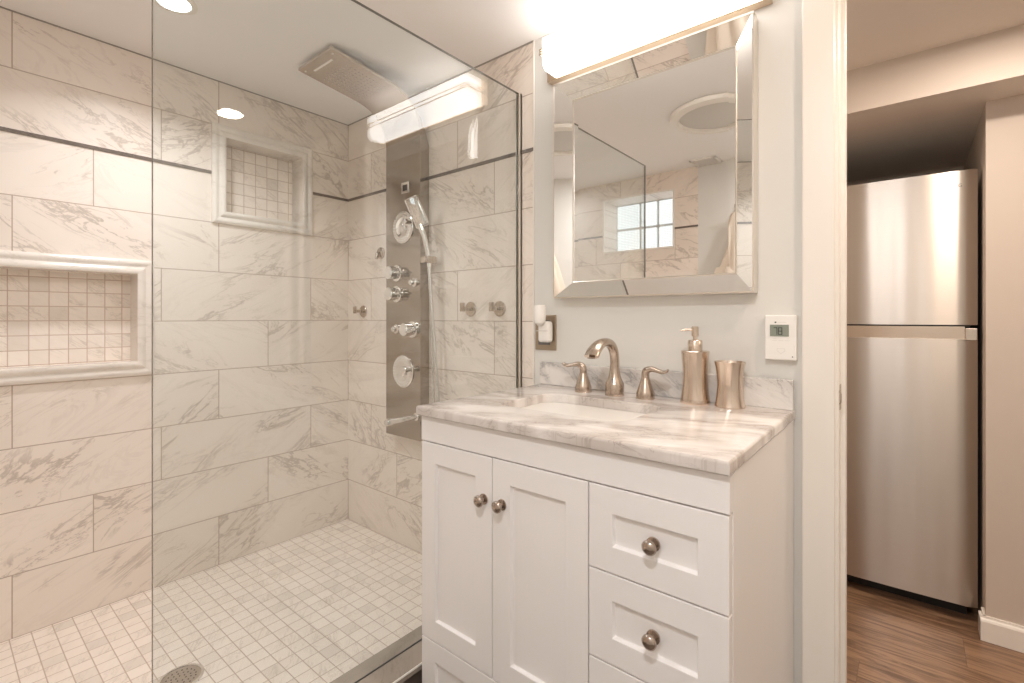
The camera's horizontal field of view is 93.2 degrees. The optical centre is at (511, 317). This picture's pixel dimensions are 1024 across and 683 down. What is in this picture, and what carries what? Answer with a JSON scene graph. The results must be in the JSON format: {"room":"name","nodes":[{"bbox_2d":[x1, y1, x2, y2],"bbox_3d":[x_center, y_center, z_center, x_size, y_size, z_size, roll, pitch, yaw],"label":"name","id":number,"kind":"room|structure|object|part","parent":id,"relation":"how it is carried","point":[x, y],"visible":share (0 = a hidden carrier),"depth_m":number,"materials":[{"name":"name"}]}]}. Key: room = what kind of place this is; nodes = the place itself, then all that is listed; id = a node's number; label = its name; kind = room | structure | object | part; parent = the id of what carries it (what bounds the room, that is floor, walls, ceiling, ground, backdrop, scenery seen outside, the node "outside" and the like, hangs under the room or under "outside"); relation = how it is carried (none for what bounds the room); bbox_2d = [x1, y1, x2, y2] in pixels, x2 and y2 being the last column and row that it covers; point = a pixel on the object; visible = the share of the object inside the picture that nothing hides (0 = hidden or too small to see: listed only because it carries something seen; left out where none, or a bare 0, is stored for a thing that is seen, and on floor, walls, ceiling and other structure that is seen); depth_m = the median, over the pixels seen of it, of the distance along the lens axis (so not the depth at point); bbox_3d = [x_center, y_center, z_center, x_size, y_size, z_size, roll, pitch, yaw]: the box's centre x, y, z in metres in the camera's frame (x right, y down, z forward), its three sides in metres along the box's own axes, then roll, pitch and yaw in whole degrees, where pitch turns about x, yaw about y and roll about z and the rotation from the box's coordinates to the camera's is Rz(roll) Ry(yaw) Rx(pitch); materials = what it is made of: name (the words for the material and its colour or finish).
{"room":"bathroom","nodes":[
{"label":"bathroom","id":0,"kind":"room"},
{"bbox_2d":[0,8,347,642],"bbox_3d":[-1.488,0.060,1.807,0.150,2.089,2.100,0,0,40],"label":"wall","id":1,"kind":"structure","parent":0,"point":[250,377],"depth_m":1.86,"materials":[{"name":"stone"}]},
{"bbox_2d":[0,250,153,385],"bbox_3d":[-1.592,0.002,1.627,0.118,0.429,0.620,0,0,40],"label":"shower niche","id":2,"kind":"object","parent":1,"relation":"attached to","point":[63,317],"visible":0.96,"depth_m":1.71,"materials":[{"name":"tile"}]},
{"bbox_3d":[-1.558,0.190,1.599,0.030,0.052,0.620,0,0,40],"label":"moulding","id":3,"kind":"part","parent":2,"relation":"part of","materials":[{"name":"stone"}]},
{"bbox_3d":[-1.558,-0.187,1.599,0.030,0.052,0.620,0,0,40],"label":"moulding","id":4,"kind":"part","parent":2,"relation":"part of","materials":[{"name":"stone"}]},
{"bbox_3d":[-1.377,0.002,1.818,0.030,0.429,0.052,0,0,40],"label":"moulding","id":5,"kind":"part","parent":2,"relation":"part of","materials":[{"name":"stone"}]},
{"bbox_2d":[211,122,312,235],"bbox_3d":[-1.131,-0.598,2.185,0.118,0.413,0.433,0,0,40],"label":"shower niche","id":6,"kind":"object","parent":1,"relation":"attached to","point":[258,181],"visible":1,"depth_m":2.20,"materials":[{"name":"tile"}]},
{"bbox_3d":[-1.219,-0.598,2.010,0.030,0.413,0.052,0,0,40],"label":"moulding","id":7,"kind":"part","parent":6,"relation":"part of","materials":[{"name":"tile"}]},
{"bbox_3d":[-1.097,-0.417,2.157,0.030,0.052,0.433,0,0,40],"label":"moulding","id":8,"kind":"part","parent":6,"relation":"part of","materials":[{"name":"stone"}]},
{"bbox_3d":[-1.097,-0.778,2.157,0.030,0.052,0.433,0,0,40],"label":"moulding","id":9,"kind":"part","parent":6,"relation":"part of","materials":[{"name":"tile"}]},
{"bbox_3d":[-0.976,-0.598,2.304,0.030,0.413,0.052,0,0,40],"label":"moulding","id":10,"kind":"part","parent":6,"relation":"part of","materials":[{"name":"tile"}]},
{"bbox_2d":[0,126,532,201],"bbox_3d":[-0.973,-0.598,1.381,1.187,0.012,1.860,0,0,40],"label":"trim","id":11,"kind":"structure","parent":1,"relation":"attached to","point":[25,133],"depth_m":1.82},
{"bbox_2d":[0,6,532,125],"bbox_3d":[-0.973,-0.982,1.381,1.187,0.005,1.860,0,0,40],"label":"trim","id":12,"kind":"structure","parent":1,"relation":"attached to","point":[0,6],"depth_m":1.88,"materials":[{"name":"grey"}]},
{"bbox_2d":[0,519,421,682],"bbox_3d":[-1.010,1.117,1.412,1.090,0.175,1.860,0,0,40],"label":"floor","id":13,"kind":"structure","parent":0,"point":[312,607],"depth_m":1.63,"materials":[{"name":"tile"}]},
{"bbox_2d":[158,663,203,682],"bbox_3d":[-0.945,1.028,1.381,0.112,0.004,0.112,0,0,40],"label":"shower drain","id":14,"kind":"object","parent":13,"relation":"on","point":[193,672],"visible":1,"depth_m":1.39,"materials":[{"name":"silver metal"}]},
{"bbox_2d":[0,0,622,124],"bbox_3d":[-0.323,-1.034,0.728,3.320,0.100,2.280,0,0,40],"label":"ceiling","id":15,"kind":"structure","parent":0,"point":[260,47],"depth_m":1.68,"materials":[{"name":"white paint"}]},
{"bbox_2d":[151,0,197,14],"bbox_3d":[-1.054,-0.981,1.508,0.126,0.006,0.126,0,0,40],"label":"recessed light","id":16,"kind":"object","parent":15,"relation":"in","point":[182,7],"visible":0.99,"depth_m":1.52,"materials":[{"name":"white"}]},
{"bbox_2d":[348,43,532,553],"bbox_3d":[-0.342,0.060,2.144,1.187,2.089,0.120,0,0,40],"label":"tiled wall","id":17,"kind":"structure","parent":0,"point":[469,118],"depth_m":2.00,"materials":[{"name":"tile"}]},
{"bbox_2d":[353,306,366,316],"bbox_3d":[-0.749,-0.030,2.368,0.058,0.058,0.053,0,0,40],"label":"robe hook","id":18,"kind":"object","parent":17,"relation":"attached to","point":[363,310],"visible":1,"depth_m":2.37,"materials":[{"name":"silver metal"}]},
{"bbox_2d":[298,46,436,440],"bbox_3d":[-0.561,-0.224,1.951,0.316,1.491,0.457,0,0,40],"label":"shower panel","id":19,"kind":"object","parent":17,"relation":"attached to","point":[406,294],"visible":1,"depth_m":2.07,"materials":[{"name":"metal"}]},
{"bbox_3d":[-0.524,-0.103,2.118,0.072,0.072,0.052,0,0,40],"label":"valve knob","id":20,"kind":"part","parent":19,"relation":"part of","materials":[{"name":"silver metal"}]},
{"bbox_3d":[-0.524,-0.195,2.118,0.072,0.072,0.052,0,0,40],"label":"valve knob","id":21,"kind":"part","parent":19,"relation":"part of","materials":[{"name":"silver metal"}]},
{"bbox_3d":[-0.486,-0.178,2.104,0.237,1.400,0.050,0,0,40],"label":"plate","id":22,"kind":"part","parent":19,"relation":"part of","materials":[{"name":"metal"}]},
{"bbox_3d":[-0.454,0.421,1.993,0.034,0.034,0.156,0,0,40],"label":"tub spout","id":23,"kind":"part","parent":19,"relation":"part of","materials":[{"name":"silver metal"}]},
{"bbox_3d":[-0.445,0.223,2.058,0.026,0.026,0.045,0,0,40],"label":"jet lever","id":24,"kind":"part","parent":19,"relation":"part of","materials":[{"name":"silver metal"}]},
{"bbox_3d":[-0.445,-0.405,2.058,0.026,0.026,0.045,0,0,40],"label":"jet lever","id":25,"kind":"part","parent":19,"relation":"part of","materials":[{"name":"silver metal"}]},
{"bbox_3d":[-0.441,0.051,2.048,0.070,0.070,0.055,0,0,40],"label":"valve knob","id":26,"kind":"part","parent":19,"relation":"part of","materials":[{"name":"silver metal"}]},
{"bbox_2d":[404,195,439,402],"bbox_3d":[-0.366,0.002,1.980,0.111,1.000,0.107,0,0,40],"label":"shower","id":27,"kind":"object","parent":19,"relation":"attached to","point":[413,203],"visible":0.8,"depth_m":1.98,"materials":[{"name":"silver metal"}]},
{"bbox_3d":[-0.359,-0.297,1.984,0.059,0.175,0.025,0,0,-19],"label":"handle","id":28,"kind":"part","parent":27,"relation":"part of","materials":[{"name":"silver metal"}]},
{"bbox_2d":[375,247,384,258],"bbox_3d":[-0.629,-0.303,2.281,0.054,0.058,0.035,0,0,40],"label":"wall outlet elbow","id":29,"kind":"object","parent":17,"relation":"attached to","point":[380,253],"visible":1,"depth_m":2.28,"materials":[{"name":"silver metal"}]},
{"bbox_2d":[460,302,475,315],"bbox_3d":[-0.179,-0.033,1.898,0.058,0.058,0.053,0,0,40],"label":"robe hook","id":30,"kind":"object","parent":17,"relation":"attached to","point":[470,309],"visible":1,"depth_m":1.90,"materials":[{"name":"silver metal"}]},
{"bbox_2d":[489,301,505,315],"bbox_3d":[-0.062,-0.033,1.801,0.058,0.058,0.053,0,0,40],"label":"robe hook","id":31,"kind":"object","parent":17,"relation":"attached to","point":[499,308],"visible":1,"depth_m":1.80,"materials":[{"name":"silver metal"}]},
{"bbox_2d":[533,40,534,384],"bbox_3d":[0.077,-0.025,1.720,0.004,1.919,0.006,0,0,40],"label":"trim","id":32,"kind":"structure","parent":17,"relation":"attached to","point":[533,40],"depth_m":1.72,"materials":[{"name":"white"}]},
{"bbox_2d":[535,0,801,682],"bbox_3d":[0.834,0.560,1.173,1.863,3.089,0.118,0,0,40],"label":"wall","id":33,"kind":"structure","parent":0,"point":[645,331],"depth_m":1.27,"materials":[{"name":"white paint"}]},
{"bbox_2d":[534,305,552,342],"bbox_3d":[0.104,0.021,1.647,0.048,0.128,0.064,0,0,40],"label":"plug","id":34,"kind":"object","parent":33,"relation":"attached to","point":[545,328],"visible":1,"depth_m":1.64,"materials":[{"name":"white plastic"}]},
{"bbox_2d":[535,315,556,350],"bbox_3d":[0.117,0.052,1.684,0.087,0.122,0.010,0,0,40],"label":"outlet plate","id":35,"kind":"object","parent":33,"relation":"attached to","point":[552,345],"visible":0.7,"depth_m":1.67,"materials":[{"name":"metal"}]},
{"bbox_2d":[538,320,549,344],"bbox_3d":[0.112,0.052,1.683,0.050,0.086,0.002,0,0,40],"label":"receptacle","id":36,"kind":"object","parent":35,"relation":"attached to","point":[539,343],"depth_m":1.68,"materials":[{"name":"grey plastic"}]},
{"bbox_2d":[553,10,757,298],"bbox_3d":[0.387,-0.419,1.435,0.615,0.712,0.046,0,0,40],"label":"wall mirror","id":37,"kind":"object","parent":33,"relation":"attached to","point":[655,149],"visible":1,"depth_m":1.39,"materials":[{"name":"silver mirror"}]},
{"bbox_3d":[0.396,-0.414,1.432,0.500,0.595,0.002,0,0,40],"label":"glass","id":38,"kind":"part","parent":37,"relation":"part of","materials":[{"name":"white mirror"}]},
{"bbox_2d":[539,0,772,84],"bbox_3d":[0.367,-0.857,1.409,0.684,0.116,0.110,0,0,40],"label":"vanity light","id":39,"kind":"object","parent":33,"relation":"attached to","point":[628,28],"visible":1,"depth_m":1.40,"materials":[{"name":"white glass"}]},
{"bbox_3d":[0.334,-0.867,1.367,0.636,0.003,0.003,0,0,40],"label":"rail","id":40,"kind":"part","parent":39,"relation":"part of","materials":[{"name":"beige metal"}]},
{"bbox_3d":[0.334,-0.851,1.367,0.636,0.003,0.003,0,0,40],"label":"rail","id":41,"kind":"part","parent":39,"relation":"part of","materials":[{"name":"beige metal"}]},
{"bbox_2d":[540,362,793,409],"bbox_3d":[0.399,0.192,1.441,0.770,0.075,0.018,0,0,40],"label":"backsplash","id":42,"kind":"structure","parent":33,"relation":"attached to","point":[775,393],"depth_m":1.39,"materials":[{"name":"white stone"}]},
{"bbox_2d":[765,315,797,360],"bbox_3d":[0.674,0.050,1.213,0.070,0.112,0.024,0,0,40],"label":"thermostat","id":43,"kind":"object","parent":33,"relation":"attached to","point":[781,331],"visible":1,"depth_m":1.20,"materials":[{"name":"white plastic"}]},
{"bbox_2d":[802,0,834,682],"bbox_3d":[1.066,0.080,0.894,0.918,2.050,0.018,0,0,40],"label":"trim","id":44,"kind":"structure","parent":33,"relation":"attached to","point":[818,16],"depth_m":1.16,"materials":[{"name":"white"}]},
{"bbox_2d":[835,0,846,682],"bbox_3d":[1.110,0.113,0.947,0.792,1.985,0.132,0,0,40],"label":"door jamb","id":45,"kind":"structure","parent":33,"relation":"in","point":[840,5],"depth_m":1.15,"materials":[{"name":"white"}]},
{"bbox_3d":[0.784,0.190,1.156,0.005,0.060,0.037,0,0,34],"label":"strike plate","id":46,"kind":"part","parent":45,"relation":"part of","materials":[{"name":"silver metal"}]},
{"bbox_2d":[847,94,1023,625],"bbox_3d":[2.896,0.182,1.265,5.500,1.845,1.010,0,0,40],"label":"wall","id":47,"kind":"structure","parent":0,"point":[996,150],"depth_m":1.64,"materials":[{"name":"beige paint"}]},
{"bbox_2d":[978,607,1023,652],"bbox_3d":[3.169,1.063,0.414,3.996,0.083,0.074,0,0,40],"label":"baseboard","id":48,"kind":"structure","parent":47,"relation":"attached to","point":[1009,635],"depth_m":1.63,"materials":[{"name":"white wood"}]},
{"bbox_2d":[847,24,1023,182],"bbox_3d":[2.838,-0.868,1.194,5.700,0.255,1.193,0,0,40],"label":"soffit","id":49,"kind":"structure","parent":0,"point":[921,111],"depth_m":1.71,"materials":[{"name":"white paint"}]},
{"bbox_2d":[847,581,1023,682],"bbox_3d":[2.603,1.155,0.910,5.500,0.100,1.730,0,0,40],"label":"floor","id":50,"kind":"structure","parent":0,"point":[892,638],"depth_m":1.63,"materials":[{"name":"brown wood"}]},
{"bbox_2d":[847,169,977,614],"bbox_3d":[1.636,0.285,2.243,0.700,1.640,0.768,0,0,40],"label":"refrigerator","id":51,"kind":"object","parent":50,"relation":"on","point":[912,242],"visible":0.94,"depth_m":1.84,"materials":[{"name":"grey metal"}]},
{"bbox_3d":[1.410,0.562,1.969,0.700,0.965,0.058,0,0,40],"label":"door","id":52,"kind":"part","parent":51,"relation":"part of","materials":[{"name":"metal"}]},
{"bbox_3d":[1.410,-0.254,1.969,0.700,0.562,0.058,0,0,40],"label":"freezer door","id":53,"kind":"part","parent":51,"relation":"part of","materials":[{"name":"metal"}]},
{"bbox_2d":[847,0,1023,70],"bbox_3d":[2.255,-0.945,0.489,5.700,0.100,0.637,0,0,40],"label":"ceiling","id":54,"kind":"structure","parent":0,"point":[878,31],"depth_m":1.48,"materials":[{"name":"white paint"}]},
{"bbox_3d":[0.241,1.155,0.456,1.863,0.100,1.980,0,0,40],"label":"floor","id":55,"kind":"structure","parent":0,"visible":0},
{"bbox_2d":[330,625,422,682],"bbox_3d":[-0.550,1.017,1.032,0.130,0.176,1.860,0,0,40],"label":"shower curb","id":56,"kind":"object","parent":55,"relation":"on","point":[406,667],"depth_m":1.30,"materials":[{"name":"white stone"}]},
{"bbox_2d":[152,0,521,682],"bbox_3d":[-0.322,0.061,1.333,0.016,1.740,1.105,0,0,40],"label":"glass panel","id":57,"kind":"object","parent":56,"relation":"on","point":[519,96],"visible":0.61,"depth_m":1.74,"materials":[{"name":"clear glass"}]},
{"bbox_2d":[422,416,793,682],"bbox_3d":[0.223,0.680,1.224,0.763,0.850,0.574,0,0,40],"label":"vanity cabinet","id":58,"kind":"object","parent":55,"relation":"on","point":[544,561],"visible":0.99,"depth_m":0.98,"materials":[{"name":"white wood"}]},
{"bbox_3d":[-0.135,0.574,1.194,0.245,0.504,0.018,0,0,40],"label":"door","id":59,"kind":"part","parent":58,"relation":"part of","materials":[{"name":"white wood"}]},
{"bbox_3d":[-0.038,0.913,1.113,0.498,0.168,0.018,0,0,40],"label":"drawer","id":60,"kind":"part","parent":58,"relation":"part of","materials":[{"name":"white wood"}]},
{"bbox_3d":[-0.074,0.421,1.114,0.027,0.027,0.028,0,0,40],"label":"knob","id":61,"kind":"part","parent":58,"relation":"part of","materials":[{"name":"silver metal"}]},
{"bbox_3d":[-0.030,0.421,1.079,0.027,0.027,0.028,0,0,40],"label":"knob","id":62,"kind":"part","parent":58,"relation":"part of","materials":[{"name":"silver metal"}]},
{"bbox_3d":[0.058,0.574,1.034,0.250,0.504,0.018,0,0,40],"label":"door","id":63,"kind":"part","parent":58,"relation":"part of","materials":[{"name":"white wood"}]},
{"bbox_3d":[0.064,0.287,1.031,0.763,0.064,0.020,0,0,40],"label":"rail","id":64,"kind":"part","parent":58,"relation":"part of","materials":[{"name":"white wood"}]},
{"bbox_2d":[416,362,794,475],"bbox_3d":[0.227,0.204,1.232,0.772,0.100,0.562,0,0,40],"label":"countertop","id":65,"kind":"structure","parent":58,"relation":"on","point":[710,438],"depth_m":1.12,"materials":[{"name":"white stone"}]},
{"bbox_2d":[521,402,644,420],"bbox_3d":[0.175,0.317,1.263,0.385,0.124,0.272,0,0,40],"label":"sink basin","id":66,"kind":"object","parent":65,"relation":"in","point":[597,413],"visible":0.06,"depth_m":1.31,"materials":[{"name":"white ceramic"}]},
{"bbox_2d":[562,338,668,399],"bbox_3d":[0.262,0.144,1.389,0.343,0.170,0.172,0,0,40],"label":"faucet","id":67,"kind":"object","parent":65,"relation":"on","point":[614,385],"visible":1,"depth_m":1.40,"materials":[{"name":"silver metal"}]},
{"bbox_3d":[0.194,0.154,1.511,0.083,0.034,0.023,0,0,31],"label":"lever","id":68,"kind":"part","parent":67,"relation":"part of","materials":[{"name":"silver metal"}]},
{"bbox_3d":[0.220,0.199,1.496,0.052,0.060,0.052,0,0,40],"label":"handle","id":69,"kind":"part","parent":67,"relation":"part of","materials":[{"name":"silver metal"}]},
{"bbox_3d":[0.262,0.107,1.378,0.045,0.096,0.155,0,0,40],"label":"spout","id":70,"kind":"part","parent":67,"relation":"part of","materials":[{"name":"silver metal"}]},
{"bbox_3d":[0.378,0.199,1.371,0.052,0.060,0.052,0,0,40],"label":"handle","id":71,"kind":"part","parent":67,"relation":"part of","materials":[{"name":"silver metal"}]},
{"bbox_3d":[0.398,0.154,1.348,0.023,0.034,0.083,0,0,-42],"label":"lever","id":72,"kind":"part","parent":67,"relation":"part of","materials":[{"name":"silver metal"}]},
{"bbox_2d":[680,326,710,405],"bbox_3d":[0.489,0.126,1.294,0.077,0.206,0.077,0,0,40],"label":"soap dispenser","id":73,"kind":"object","parent":65,"relation":"on","point":[695,391],"visible":1,"depth_m":1.27,"materials":[{"name":"metal"}]},
{"bbox_2d":[714,360,745,408],"bbox_3d":[0.559,0.171,1.241,0.075,0.116,0.075,0,0,40],"label":"tumbler","id":74,"kind":"object","parent":65,"relation":"on","point":[730,373],"visible":1,"depth_m":1.21,"materials":[{"name":"metal"}]},
{"bbox_3d":[0.256,0.743,0.871,0.259,0.167,0.018,0,0,40],"label":"drawer","id":75,"kind":"part","parent":58,"relation":"part of","materials":[{"name":"white wood"}]},
{"bbox_3d":[0.244,0.569,0.852,0.027,0.027,0.028,0,0,40],"label":"knob","id":76,"kind":"part","parent":58,"relation":"part of","materials":[{"name":"silver metal"}]},
{"bbox_3d":[0.244,0.404,0.852,0.027,0.027,0.028,0,0,40],"label":"knob","id":77,"kind":"part","parent":58,"relation":"part of","materials":[{"name":"silver metal"}]},
{"bbox_3d":[0.256,0.572,0.871,0.259,0.170,0.018,0,0,40],"label":"drawer","id":78,"kind":"part","parent":58,"relation":"part of","materials":[{"name":"white wood"}]},
{"bbox_3d":[0.256,0.403,0.871,0.259,0.162,0.018,0,0,40],"label":"drawer","id":79,"kind":"part","parent":58,"relation":"part of","materials":[{"name":"white wood"}]}
]}

